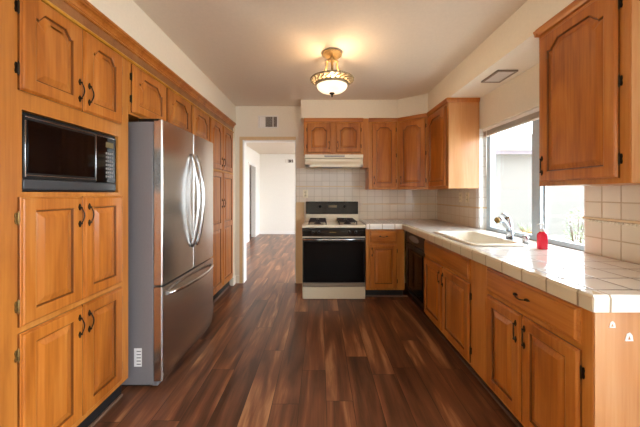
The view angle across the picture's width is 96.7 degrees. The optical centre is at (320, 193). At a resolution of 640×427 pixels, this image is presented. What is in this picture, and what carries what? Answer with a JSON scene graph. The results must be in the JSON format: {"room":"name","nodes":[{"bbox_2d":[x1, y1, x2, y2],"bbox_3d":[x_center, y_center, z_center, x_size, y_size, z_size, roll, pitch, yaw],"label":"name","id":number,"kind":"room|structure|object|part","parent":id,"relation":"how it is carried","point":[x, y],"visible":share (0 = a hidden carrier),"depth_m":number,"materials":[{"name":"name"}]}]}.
{"room":"kitchen","nodes":[
{"label":"kitchen","id":0,"kind":"room"},
{"bbox_2d":[87,0,235,285],"bbox_3d":[-1.582,0.015,0.485,0.736,2.530,7.170,0,0,0],"label":"wall","id":1,"kind":"structure","parent":0,"point":[126,14],"depth_m":2.23,"materials":[{"name":"beige paint"}]},
{"bbox_2d":[88,285,229,426],"bbox_3d":[-1.254,1.271,2.499,0.016,0.018,2.878,0,0,0],"label":"trim","id":2,"kind":"structure","parent":1,"relation":"attached to","point":[120,396],"depth_m":1.69,"materials":[{"name":"brown wood"}]},
{"bbox_2d":[128,61,208,140],"bbox_3d":[-1.505,-0.733,2.445,0.620,0.455,1.290,0,0,0],"label":"upper cabinet","id":3,"kind":"object","parent":1,"relation":"attached to","point":[148,98],"visible":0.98,"depth_m":2.11,"materials":[{"name":"brown wood"}]},
{"bbox_3d":[-1.205,-0.676,2.017,0.020,0.312,0.390,0,0,0],"label":"door","id":4,"kind":"part","parent":3,"relation":"part of","materials":[{"name":"brown wood"}]},
{"bbox_3d":[-1.205,-0.676,2.437,0.020,0.312,0.390,0,0,0],"label":"door","id":5,"kind":"part","parent":3,"relation":"part of","materials":[{"name":"brown wood"}]},
{"bbox_3d":[-1.205,-0.676,2.873,0.020,0.312,0.395,0,0,0],"label":"door","id":6,"kind":"part","parent":3,"relation":"part of","materials":[{"name":"brown wood"}]},
{"bbox_2d":[233,275,238,285],"bbox_3d":[-1.228,1.225,4.008,0.143,0.110,0.125,0,0,0],"label":"baseboard","id":7,"kind":"structure","parent":1,"relation":"attached to","point":[236,277],"depth_m":4.04,"materials":[{"name":"beige paint"}]},
{"bbox_2d":[246,146,258,240],"bbox_3d":[-1.981,0.015,6.590,0.138,2.530,5.040,0,0,0],"label":"wall","id":8,"kind":"structure","parent":0,"point":[252,157],"depth_m":8.38,"materials":[{"name":"paint"}]},
{"bbox_3d":[-1.921,0.215,8.020,0.018,2.130,0.880,0,0,0],"label":"door casing","id":9,"kind":"part","parent":8,"relation":"part of","materials":[{"name":"white paint"}]},
{"bbox_2d":[246,231,294,242],"bbox_3d":[0.195,1.235,6.590,4.250,0.090,4.800,0,0,0],"label":"baseboard","id":10,"kind":"structure","parent":8,"relation":"attached to","point":[261,232],"depth_m":8.98,"materials":[{"name":"white paint"}]},
{"bbox_2d":[250,154,294,233],"bbox_3d":[-0.475,0.015,9.050,5.850,2.530,0.120,0,0,0],"label":"wall","id":11,"kind":"structure","parent":0,"point":[276,177],"depth_m":8.99,"materials":[{"name":"paint"}]},
{"bbox_2d":[285,159,293,162],"bbox_3d":[-0.980,-1.025,8.986,0.280,0.130,0.008,0,0,0],"label":"air vent","id":12,"kind":"object","parent":11,"relation":"in","point":[286,160],"visible":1,"depth_m":8.98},
{"bbox_2d":[93,234,516,426],"bbox_3d":[-0.475,1.330,2.975,5.850,0.100,12.350,0,0,0],"label":"floor","id":13,"kind":"structure","parent":0,"point":[269,355],"depth_m":2.06,"materials":[{"name":"brown wood"}]},
{"bbox_2d":[0,0,127,426],"bbox_3d":[-1.495,0.160,1.438,0.640,2.240,0.719,0,0,0],"label":"tall cabinet","id":14,"kind":"object","parent":13,"relation":"on","point":[64,255],"visible":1,"depth_m":1.29,"materials":[{"name":"brown wood"}]},
{"bbox_3d":[-1.205,0.847,1.288,0.020,0.566,0.297,0,0,0],"label":"door","id":15,"kind":"part","parent":14,"relation":"part of","materials":[{"name":"brown wood"}]},
{"bbox_3d":[-1.205,0.276,1.288,0.020,0.524,0.297,0,0,0],"label":"door","id":16,"kind":"part","parent":14,"relation":"part of","materials":[{"name":"brown wood"}]},
{"bbox_3d":[-1.205,-0.625,1.288,0.020,0.415,0.297,0,0,0],"label":"door","id":17,"kind":"part","parent":14,"relation":"part of","materials":[{"name":"brown wood"}]},
{"bbox_2d":[22,112,115,191],"bbox_3d":[-1.427,-0.174,1.432,0.424,0.328,0.544,0,0,0],"label":"microwave oven","id":18,"kind":"object","parent":14,"relation":"in","point":[57,156],"visible":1,"depth_m":1.35,"materials":[{"name":"black plastic"}]},
{"bbox_3d":[-1.226,-0.194,1.355,0.014,0.265,0.379,0,0,0],"label":"door","id":19,"kind":"part","parent":18,"relation":"part of","materials":[{"name":"black glass"}]},
{"bbox_3d":[-1.218,-0.197,1.357,0.003,0.220,0.351,0,0,0],"label":"glass","id":20,"kind":"part","parent":18,"relation":"part of","materials":[{"name":"black glass"}]},
{"bbox_3d":[-1.226,-0.194,1.623,0.013,0.265,0.150,0,0,0],"label":"control panel","id":21,"kind":"part","parent":18,"relation":"part of","materials":[{"name":"black plastic"}]},
{"bbox_3d":[-1.185,0.659,1.413,0.020,0.118,0.020,0,0,0],"label":"handle","id":22,"kind":"part","parent":14,"relation":"part of","materials":[{"name":"black metal"}]},
{"bbox_3d":[-1.185,0.109,1.413,0.020,0.118,0.020,0,0,0],"label":"handle","id":23,"kind":"part","parent":14,"relation":"part of","materials":[{"name":"black metal"}]},
{"bbox_3d":[-1.185,-0.512,1.413,0.020,0.118,0.020,0,0,0],"label":"handle","id":24,"kind":"part","parent":14,"relation":"part of","materials":[{"name":"black metal"}]},
{"bbox_3d":[-1.185,0.659,1.472,0.020,0.118,0.020,0,0,0],"label":"handle","id":25,"kind":"part","parent":14,"relation":"part of","materials":[{"name":"black metal"}]},
{"bbox_3d":[-1.185,0.109,1.472,0.020,0.118,0.020,0,0,0],"label":"handle","id":26,"kind":"part","parent":14,"relation":"part of","materials":[{"name":"black metal"}]},
{"bbox_3d":[-1.185,-0.512,1.472,0.020,0.118,0.020,0,0,0],"label":"handle","id":27,"kind":"part","parent":14,"relation":"part of","materials":[{"name":"black metal"}]},
{"bbox_3d":[-1.205,0.847,1.584,0.020,0.566,0.282,0,0,0],"label":"door","id":28,"kind":"part","parent":14,"relation":"part of","materials":[{"name":"brown wood"}]},
{"bbox_3d":[-1.205,0.276,1.584,0.020,0.524,0.282,0,0,0],"label":"door","id":29,"kind":"part","parent":14,"relation":"part of","materials":[{"name":"brown wood"}]},
{"bbox_3d":[-1.205,-0.625,1.584,0.020,0.415,0.282,0,0,0],"label":"door","id":30,"kind":"part","parent":14,"relation":"part of","materials":[{"name":"brown wood"}]},
{"bbox_2d":[41,0,235,132],"bbox_3d":[-1.201,-0.901,2.508,0.068,0.130,2.860,0,0,0],"label":"trim","id":31,"kind":"structure","parent":14,"relation":"attached to","point":[82,13],"depth_m":1.78,"materials":[{"name":"brown wood"}]},
{"bbox_2d":[121,119,213,385],"bbox_3d":[-1.367,0.394,2.311,0.819,1.772,0.895,0,0,0],"label":"refrigerator","id":32,"kind":"object","parent":13,"relation":"on","point":[170,167],"visible":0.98,"depth_m":1.91,"materials":[{"name":"silver metal"}]},
{"bbox_3d":[-1.063,0.059,2.095,0.058,1.088,0.460,0,0,0],"label":"door","id":33,"kind":"part","parent":32,"relation":"part of","materials":[{"name":"silver metal"}]},
{"bbox_3d":[-1.063,0.924,2.312,0.058,0.616,0.893,0,0,0],"label":"freezer drawer","id":34,"kind":"part","parent":32,"relation":"part of","materials":[{"name":"silver metal"}]},
{"bbox_3d":[-1.000,0.675,2.312,0.084,0.026,0.776,0,0,0],"label":"handle","id":35,"kind":"part","parent":32,"relation":"part of","materials":[{"name":"silver metal"}]},
{"bbox_3d":[-1.004,0.055,2.282,0.082,0.750,0.027,0,0,0],"label":"handle","id":36,"kind":"part","parent":32,"relation":"part of","materials":[{"name":"silver metal"}]},
{"bbox_3d":[-1.004,0.055,2.372,0.082,0.750,0.027,0,0,0],"label":"handle","id":37,"kind":"part","parent":32,"relation":"part of","materials":[{"name":"silver metal"}]},
{"bbox_3d":[-1.063,0.059,2.543,0.058,1.088,0.429,0,0,0],"label":"door","id":38,"kind":"part","parent":32,"relation":"part of","materials":[{"name":"silver metal"}]},
{"bbox_2d":[209,117,232,300],"bbox_3d":[-1.495,0.160,3.517,0.640,2.240,0.847,0,0,0],"label":"pantry cabinet","id":39,"kind":"object","parent":13,"relation":"on","point":[221,138],"visible":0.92,"depth_m":3.47,"materials":[{"name":"brown wood"}]},
{"bbox_3d":[-1.205,-0.559,3.292,0.020,0.546,0.378,0,0,0],"label":"door","id":40,"kind":"part","parent":39,"relation":"part of","materials":[{"name":"brown wood"}]},
{"bbox_3d":[-1.205,0.438,3.292,0.020,1.385,0.378,0,0,0],"label":"door","id":41,"kind":"part","parent":39,"relation":"part of","materials":[{"name":"brown wood"}]},
{"bbox_3d":[-1.205,-0.559,3.700,0.020,0.546,0.397,0,0,0],"label":"door","id":42,"kind":"part","parent":39,"relation":"part of","materials":[{"name":"brown wood"}]},
{"bbox_3d":[-1.205,0.438,3.700,0.020,1.385,0.397,0,0,0],"label":"door","id":43,"kind":"part","parent":39,"relation":"part of","materials":[{"name":"brown wood"}]},
{"bbox_2d":[302,201,365,298],"bbox_3d":[0.161,0.696,3.709,0.766,1.168,0.650,0,0,0],"label":"gas range","id":44,"kind":"object","parent":13,"relation":"on","point":[333,236],"visible":1,"depth_m":3.43,"materials":[{"name":"metal"}]},
{"bbox_3d":[0.161,0.200,4.000,0.728,0.176,0.067,0,0,0],"label":"clock panel","id":45,"kind":"part","parent":44,"relation":"part of","materials":[{"name":"black metal"}]},
{"bbox_3d":[0.161,1.202,3.447,0.760,0.144,0.030,0,0,0],"label":"drawer","id":46,"kind":"part","parent":44,"relation":"part of","materials":[{"name":"metal"}]},
{"bbox_3d":[0.161,0.468,3.450,0.764,0.100,0.035,0,0,0],"label":"control panel","id":47,"kind":"part","parent":44,"relation":"part of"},
{"bbox_3d":[0.161,0.806,3.445,0.756,0.537,0.034,0,0,0],"label":"oven door","id":48,"kind":"part","parent":44,"relation":"part of","materials":[{"name":"black glass"}]},
{"bbox_3d":[0.161,0.552,3.407,0.744,0.020,0.046,0,0,0],"label":"handle","id":49,"kind":"part","parent":44,"relation":"part of","materials":[{"name":"silver metal"}]},
{"bbox_3d":[0.161,0.823,3.426,0.724,0.485,0.004,0,0,0],"label":"glass","id":50,"kind":"part","parent":44,"relation":"part of","materials":[{"name":"black glass"}]},
{"bbox_2d":[302,220,365,227],"bbox_3d":[0.161,0.398,3.730,0.766,0.033,0.604,0,0,0],"label":"cooktop","id":51,"kind":"object","parent":44,"relation":"in","point":[329,223],"depth_m":3.50,"materials":[{"name":"metal"}]},
{"bbox_2d":[365,229,404,295],"bbox_3d":[0.790,0.856,3.744,0.471,0.848,0.628,0,0,0],"label":"base cabinet","id":52,"kind":"object","parent":13,"relation":"on","point":[384,248],"visible":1,"depth_m":3.46,"materials":[{"name":"brown wood"}]},
{"bbox_3d":[0.765,0.519,3.460,0.330,0.142,0.020,0,0,0],"label":"drawer","id":53,"kind":"part","parent":52,"relation":"part of","materials":[{"name":"brown wood"}]},
{"bbox_3d":[0.765,0.885,3.460,0.330,0.540,0.020,0,0,0],"label":"door","id":54,"kind":"part","parent":52,"relation":"part of","materials":[{"name":"brown wood"}]},
{"bbox_2d":[406,231,431,321],"bbox_3d":[1.317,0.858,3.107,0.606,0.845,0.635,0,0,0],"label":"dishwasher","id":55,"kind":"object","parent":13,"relation":"on","point":[415,254],"visible":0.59,"depth_m":3.08,"materials":[{"name":"black plastic"}]},
{"bbox_3d":[1.018,0.500,3.107,0.008,0.070,0.320,0,0,0],"label":"latch handle","id":56,"kind":"part","parent":55,"relation":"part of","materials":[{"name":"brown plastic"}]},
{"bbox_3d":[1.045,0.865,3.107,0.030,0.570,0.629,0,0,0],"label":"door","id":57,"kind":"part","parent":55,"relation":"part of","materials":[{"name":"black plastic"}]},
{"bbox_3d":[1.027,0.870,3.107,0.006,0.480,0.495,0,0,0],"label":"raised panel","id":58,"kind":"part","parent":55,"relation":"part of","materials":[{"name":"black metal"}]},
{"bbox_3d":[1.041,0.502,3.107,0.038,0.125,0.629,0,0,0],"label":"control panel","id":59,"kind":"part","parent":55,"relation":"part of","materials":[{"name":"black plastic"}]},
{"bbox_2d":[366,295,521,426],"bbox_3d":[0.827,1.271,2.309,0.534,0.018,2.458,0,0,0],"label":"trim","id":60,"kind":"structure","parent":13,"relation":"on","point":[490,392],"depth_m":2.11,"materials":[{"name":"brown wood"}]},
{"bbox_2d":[424,239,496,396],"bbox_3d":[1.316,0.856,2.276,0.660,0.848,1.019,0,0,0],"label":"base cabinet","id":61,"kind":"object","parent":13,"relation":"on","point":[454,283],"visible":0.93,"depth_m":2.07,"materials":[{"name":"brown wood"}]},
{"bbox_3d":[1.016,0.885,2.579,0.020,0.540,0.388,0,0,0],"label":"door","id":62,"kind":"part","parent":61,"relation":"part of","materials":[{"name":"brown wood"}]},
{"bbox_3d":[1.016,0.519,2.357,0.020,0.142,0.833,0,0,0],"label":"false drawer","id":63,"kind":"part","parent":61,"relation":"part of","materials":[{"name":"brown wood"}]},
{"bbox_3d":[1.016,0.885,2.152,0.020,0.540,0.425,0,0,0],"label":"door","id":64,"kind":"part","parent":61,"relation":"part of","materials":[{"name":"brown wood"}]},
{"bbox_2d":[359,219,639,312],"bbox_3d":[1.147,0.399,2.543,1.190,0.064,3.031,0,0,0],"label":"countertop","id":65,"kind":"structure","parent":61,"relation":"on","point":[594,283],"depth_m":1.46,"materials":[{"name":"tile"}]},
{"bbox_2d":[434,231,526,245],"bbox_3d":[1.265,0.445,2.355,0.400,0.180,0.740,0,0,0],"label":"sink","id":66,"kind":"object","parent":65,"relation":"in","point":[474,238],"visible":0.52,"depth_m":2.43,"materials":[{"name":"white ceramic"}]},
{"bbox_2d":[494,213,521,241],"bbox_3d":[1.466,0.262,2.275,0.176,0.216,0.200,0,0,0],"label":"kitchen faucet","id":67,"kind":"object","parent":65,"relation":"on","point":[507,222],"visible":0.86,"depth_m":2.25,"materials":[{"name":"silver metal"}]},
{"bbox_3d":[1.461,0.253,2.256,0.141,0.141,0.050,0,0,-11],"label":"spout","id":68,"kind":"part","parent":67,"relation":"part of","materials":[{"name":"silver metal"}]},
{"bbox_2d":[522,235,528,244],"bbox_3d":[1.495,0.338,2.075,0.042,0.064,0.041,0,0,0],"label":"soap dispenser","id":69,"kind":"object","parent":65,"relation":"in","point":[525,239],"visible":0.87,"depth_m":2.06,"materials":[{"name":"silver metal"}]},
{"bbox_2d":[537,223,547,248],"bbox_3d":[1.475,0.284,1.895,0.066,0.170,0.042,0,0,0],"label":"soap bottle","id":70,"kind":"object","parent":65,"relation":"on","point":[542,236],"visible":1,"depth_m":1.88,"materials":[{"name":"red plastic"}]},
{"bbox_2d":[486,266,639,426],"bbox_3d":[1.326,0.856,1.415,0.681,0.848,0.699,0,0,0],"label":"base cabinet","id":71,"kind":"object","parent":13,"relation":"on","point":[552,361],"visible":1,"depth_m":1.20,"materials":[{"name":"brown wood"}]},
{"bbox_3d":[1.016,0.885,1.587,0.020,0.540,0.295,0,0,0],"label":"door","id":72,"kind":"part","parent":71,"relation":"part of","materials":[{"name":"brown wood"}]},
{"bbox_3d":[0.996,0.710,1.464,0.020,0.118,0.020,0,0,0],"label":"handle","id":73,"kind":"part","parent":71,"relation":"part of","materials":[{"name":"black metal"}]},
{"bbox_3d":[0.996,0.521,1.425,0.020,0.020,0.118,0,0,0],"label":"handle","id":74,"kind":"part","parent":71,"relation":"part of","materials":[{"name":"black metal"}]},
{"bbox_3d":[0.996,0.710,1.401,0.020,0.118,0.020,0,0,0],"label":"handle","id":75,"kind":"part","parent":71,"relation":"part of","materials":[{"name":"black metal"}]},
{"bbox_3d":[1.016,0.519,1.425,0.020,0.142,0.620,0,0,0],"label":"drawer","id":76,"kind":"part","parent":71,"relation":"part of","materials":[{"name":"brown wood"}]},
{"bbox_3d":[1.016,0.885,1.272,0.020,0.540,0.315,0,0,0],"label":"door","id":77,"kind":"part","parent":71,"relation":"part of","materials":[{"name":"brown wood"}]},
{"bbox_3d":[1.349,0.856,1.069,0.637,0.848,0.005,0,0,0],"label":"panel","id":78,"kind":"part","parent":71,"relation":"part of","materials":[{"name":"brown wood"}]},
{"bbox_2d":[133,0,526,153],"bbox_3d":[-0.475,-1.310,2.975,5.850,0.120,12.350,0,0,0],"label":"ceiling","id":79,"kind":"structure","parent":0,"point":[256,52],"depth_m":2.31,"materials":[{"name":"paint"}]},
{"bbox_2d":[310,48,353,96],"bbox_3d":[0.102,-1.049,2.514,0.396,0.402,0.408,0,0,0],"label":"ceiling light","id":80,"kind":"object","parent":79,"relation":"attached to","point":[331,82],"visible":1,"depth_m":2.44,"materials":[{"name":"white glass"}]},
{"bbox_3d":[0.102,-0.930,2.520,0.276,0.082,0.276,0,0,0],"label":"lamp shade","id":81,"kind":"part","parent":80,"relation":"part of","materials":[{"name":"beige glass"}]},
{"bbox_3d":[0.100,-1.102,2.411,0.023,0.189,0.201,0,0,0],"label":"arm","id":82,"kind":"part","parent":80,"relation":"part of"},
{"bbox_2d":[235,106,436,282],"bbox_3d":[0.250,0.015,4.120,4.400,2.530,0.139,0,0,0],"label":"wall","id":83,"kind":"structure","parent":0,"point":[321,184],"depth_m":4.06,"materials":[{"name":"beige paint"}]},
{"bbox_2d":[239,137,295,282],"bbox_3d":[-0.754,0.235,4.130,0.806,2.090,0.149,0,0,0],"label":"trim","id":84,"kind":"structure","parent":83,"relation":"attached to","point":[242,140],"depth_m":4.06,"materials":[{"name":"beige paint"}]},
{"bbox_2d":[258,115,277,127],"bbox_3d":[-0.749,-1.025,4.066,0.293,0.180,0.008,0,0,0],"label":"air vent","id":85,"kind":"object","parent":83,"relation":"in","point":[264,121],"visible":1,"depth_m":4.07,"materials":[{"name":"white metal"}]},
{"bbox_2d":[296,202,303,282],"bbox_3d":[-0.292,0.703,4.060,0.115,1.155,0.020,0,0,0],"label":"trim","id":86,"kind":"structure","parent":83,"relation":"attached to","point":[299,205],"depth_m":4.05,"materials":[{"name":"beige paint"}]},
{"bbox_2d":[303,190,307,197],"bbox_3d":[-0.215,0.005,4.055,0.070,0.114,0.010,0,0,0],"label":"outlet","id":87,"kind":"object","parent":83,"relation":"attached to","point":[305,192],"visible":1,"depth_m":4.05,"materials":[{"name":"white plastic"}]},
{"bbox_2d":[304,118,368,169],"bbox_3d":[0.209,-0.671,3.904,0.862,0.658,0.308,0,0,0],"label":"upper cabinet","id":88,"kind":"object","parent":83,"relation":"attached to","point":[322,136],"visible":1,"depth_m":3.77,"materials":[{"name":"brown wood"}]},
{"bbox_3d":[-0.018,-0.740,3.780,0.317,0.390,0.020,0,0,0],"label":"door","id":89,"kind":"part","parent":88,"relation":"part of","materials":[{"name":"brown wood"}]},
{"bbox_3d":[0.172,-0.978,3.778,0.788,0.044,0.024,0,0,0],"label":"crown","id":90,"kind":"part","parent":88,"relation":"part of","materials":[{"name":"brown wood"}]},
{"bbox_2d":[305,155,362,168],"bbox_3d":[0.174,-0.418,3.853,0.750,0.164,0.413,0,0,0],"label":"range hood","id":91,"kind":"object","parent":88,"relation":"attached to","point":[311,161],"visible":1,"depth_m":3.66,"materials":[{"name":"metal"}]},
{"bbox_3d":[0.369,-0.740,3.780,0.332,0.390,0.020,0,0,0],"label":"door","id":92,"kind":"part","parent":88,"relation":"part of","materials":[{"name":"brown wood"}]},
{"bbox_3d":[0.603,-0.671,3.924,0.074,0.658,0.268,0,0,0],"label":"filler panel","id":93,"kind":"part","parent":88,"relation":"part of","materials":[{"name":"brown wood"}]},
{"bbox_2d":[296,168,436,219],"bbox_3d":[0.663,-0.070,4.061,2.027,0.900,0.019,0,0,0],"label":"tile backsplash","id":94,"kind":"structure","parent":83,"relation":"attached to","point":[321,184],"depth_m":4.06,"materials":[{"name":"beige tile"}]},
{"bbox_2d":[365,118,396,189],"bbox_3d":[0.833,-0.526,3.904,0.383,0.947,0.308,0,0,0],"label":"upper cabinet","id":95,"kind":"object","parent":83,"relation":"attached to","point":[381,174],"visible":1,"depth_m":3.77,"materials":[{"name":"brown wood"}]},
{"bbox_3d":[0.833,-0.978,3.778,0.383,0.044,0.024,0,0,0],"label":"crown","id":96,"kind":"part","parent":95,"relation":"part of","materials":[{"name":"brown wood"}]},
{"bbox_3d":[0.845,-0.507,3.780,0.317,0.855,0.020,0,0,0],"label":"door","id":97,"kind":"part","parent":95,"relation":"part of","materials":[{"name":"brown wood"}]},
{"bbox_2d":[397,113,445,189],"bbox_3d":[1.340,-0.526,3.793,0.651,0.947,0.530,0,0,0],"label":"upper cabinet","id":98,"kind":"object","parent":83,"relation":"attached to","point":[412,131],"visible":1,"depth_m":3.65,"materials":[{"name":"brown wood"}]},
{"bbox_3d":[1.176,-0.978,3.658,0.390,0.044,0.024,0,0,38],"label":"crown","id":99,"kind":"part","parent":98,"relation":"part of","materials":[{"name":"brown wood"}]},
{"bbox_3d":[1.177,-0.507,3.660,0.338,0.855,0.020,0,0,38],"label":"door","id":100,"kind":"part","parent":98,"relation":"part of","materials":[{"name":"brown wood"}]},
{"bbox_2d":[301,0,573,122],"bbox_3d":[0.708,-1.126,0.495,1.939,0.248,7.150,0,0,0],"label":"soffit","id":101,"kind":"structure","parent":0,"point":[513,45],"depth_m":2.52,"materials":[{"name":"beige paint"}]},
{"bbox_2d":[481,70,517,82],"bbox_3d":[1.518,-0.995,2.420,0.165,0.014,0.240,0,0,0],"label":"soffit light","id":102,"kind":"object","parent":101,"relation":"attached to","point":[498,76],"visible":1,"depth_m":2.41,"materials":[{"name":"white plastic"}]},
{"bbox_2d":[485,72,513,81],"bbox_3d":[1.518,-0.998,2.420,0.135,0.009,0.210,0,0,0],"label":"diffuser","id":103,"kind":"object","parent":102,"relation":"attached to","point":[496,76],"depth_m":2.41,"materials":[{"name":"white plastic"}]},
{"bbox_2d":[437,63,639,263],"bbox_3d":[1.748,0.015,0.485,0.183,2.530,7.170,0,0,0],"label":"wall","id":104,"kind":"structure","parent":0,"point":[611,217],"depth_m":2.24,"materials":[{"name":"beige paint"}]},
{"bbox_2d":[426,98,479,188],"bbox_3d":[1.490,-0.526,3.254,0.349,0.947,0.578,0,0,0],"label":"upper cabinet","id":105,"kind":"object","parent":104,"relation":"attached to","point":[453,124],"visible":1,"depth_m":2.98,"materials":[{"name":"brown wood"}]},
{"bbox_3d":[1.328,-0.978,3.267,0.024,0.044,0.553,0,0,0],"label":"crown","id":106,"kind":"part","parent":105,"relation":"part of","materials":[{"name":"brown wood"}]},
{"bbox_3d":[1.330,-0.507,3.265,0.020,0.855,0.485,0,0,0],"label":"door","id":107,"kind":"part","parent":105,"relation":"part of","materials":[{"name":"brown wood"}]},
{"bbox_3d":[1.506,-0.505,2.986,0.319,0.900,0.007,0,0,0],"label":"panel","id":108,"kind":"part","parent":105,"relation":"part of","materials":[{"name":"brown wood"}]},
{"bbox_2d":[459,192,461,201],"bbox_3d":[1.662,0.045,3.380,0.010,0.114,0.070,0,0,0],"label":"outlet","id":109,"kind":"object","parent":104,"relation":"attached to","point":[460,193],"visible":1,"depth_m":3.37,"materials":[{"name":"beige plastic"}]},
{"bbox_2d":[466,192,468,202],"bbox_3d":[1.662,0.045,3.220,0.010,0.114,0.070,0,0,0],"label":"outlet","id":110,"kind":"object","parent":104,"relation":"attached to","point":[467,193],"visible":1,"depth_m":3.21,"materials":[{"name":"beige plastic"}]},
{"bbox_2d":[486,120,583,250],"bbox_3d":[1.768,-0.142,2.395,0.067,1.066,1.190,0,0,0],"label":"window","id":111,"kind":"structure","parent":104,"relation":"in","point":[539,193],"depth_m":2.36,"materials":[{"name":"metal"}]},
{"bbox_2d":[483,107,538,174],"bbox_3d":[1.710,-0.429,2.395,0.034,0.488,1.170,0,0,0],"label":"mini blind","id":112,"kind":"object","parent":111,"relation":"attached to","point":[532,115],"visible":0.62,"depth_m":2.53,"materials":[{"name":"white plastic"}]},
{"bbox_3d":[1.714,-0.591,2.395,0.025,0.012,1.160,0,0,0],"label":"rail","id":113,"kind":"part","parent":112,"relation":"part of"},
{"bbox_2d":[437,129,639,263],"bbox_3d":[1.716,-0.147,2.330,0.118,1.055,3.460,0,0,0],"label":"tile backsplash","id":114,"kind":"structure","parent":104,"relation":"attached to","point":[611,217],"depth_m":1.71,"materials":[{"name":"beige tile"}]},
{"bbox_2d":[533,0,639,185],"bbox_3d":[1.482,-0.522,1.497,0.365,0.955,0.538,0,0,0],"label":"upper cabinet","id":115,"kind":"object","parent":104,"relation":"attached to","point":[589,51],"visible":1,"depth_m":1.39,"materials":[{"name":"brown wood"}]},
{"bbox_3d":[1.310,-0.165,1.692,0.020,0.118,0.020,0,0,0],"label":"handle","id":116,"kind":"part","parent":115,"relation":"part of","materials":[{"name":"black metal"}]},
{"bbox_3d":[1.328,-0.978,1.487,0.024,0.044,0.510,0,0,0],"label":"crown","id":117,"kind":"part","parent":115,"relation":"part of","materials":[{"name":"brown wood"}]},
{"bbox_3d":[1.504,-0.501,1.230,0.321,0.908,0.004,0,0,0],"label":"panel","id":118,"kind":"part","parent":115,"relation":"part of","materials":[{"name":"brown wood"}]},
{"label":"outside","id":119,"kind":"structure","parent":0,"visible":0},
{"bbox_2d":[548,235,583,243],"bbox_3d":[12.925,1.465,5.000,22.150,0.130,22.000,0,0,0],"label":"ground","id":120,"kind":"structure","parent":119,"point":[561,237],"depth_m":9.05,"materials":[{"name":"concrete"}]},
{"bbox_2d":[518,223,531,233],"bbox_3d":[4.450,1.013,6.200,0.430,0.774,0.430,0,0,0],"label":"potted plant","id":121,"kind":"object","parent":120,"relation":"on","point":[522,229],"visible":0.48,"depth_m":6.18,"materials":[{"name":"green plant"}]},
{"bbox_2d":[496,134,583,234],"bbox_3d":[8.300,-0.721,11.320,12.400,4.242,4.540,0,0,0],"label":"garage","id":122,"kind":"structure","parent":120,"relation":"on","point":[513,151],"depth_m":9.50,"materials":[{"name":"white paint"}]},
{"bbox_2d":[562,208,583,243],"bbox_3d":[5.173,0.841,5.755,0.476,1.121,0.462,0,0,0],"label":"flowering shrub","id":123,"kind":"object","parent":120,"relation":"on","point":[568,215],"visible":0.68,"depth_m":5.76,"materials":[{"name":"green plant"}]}
]}

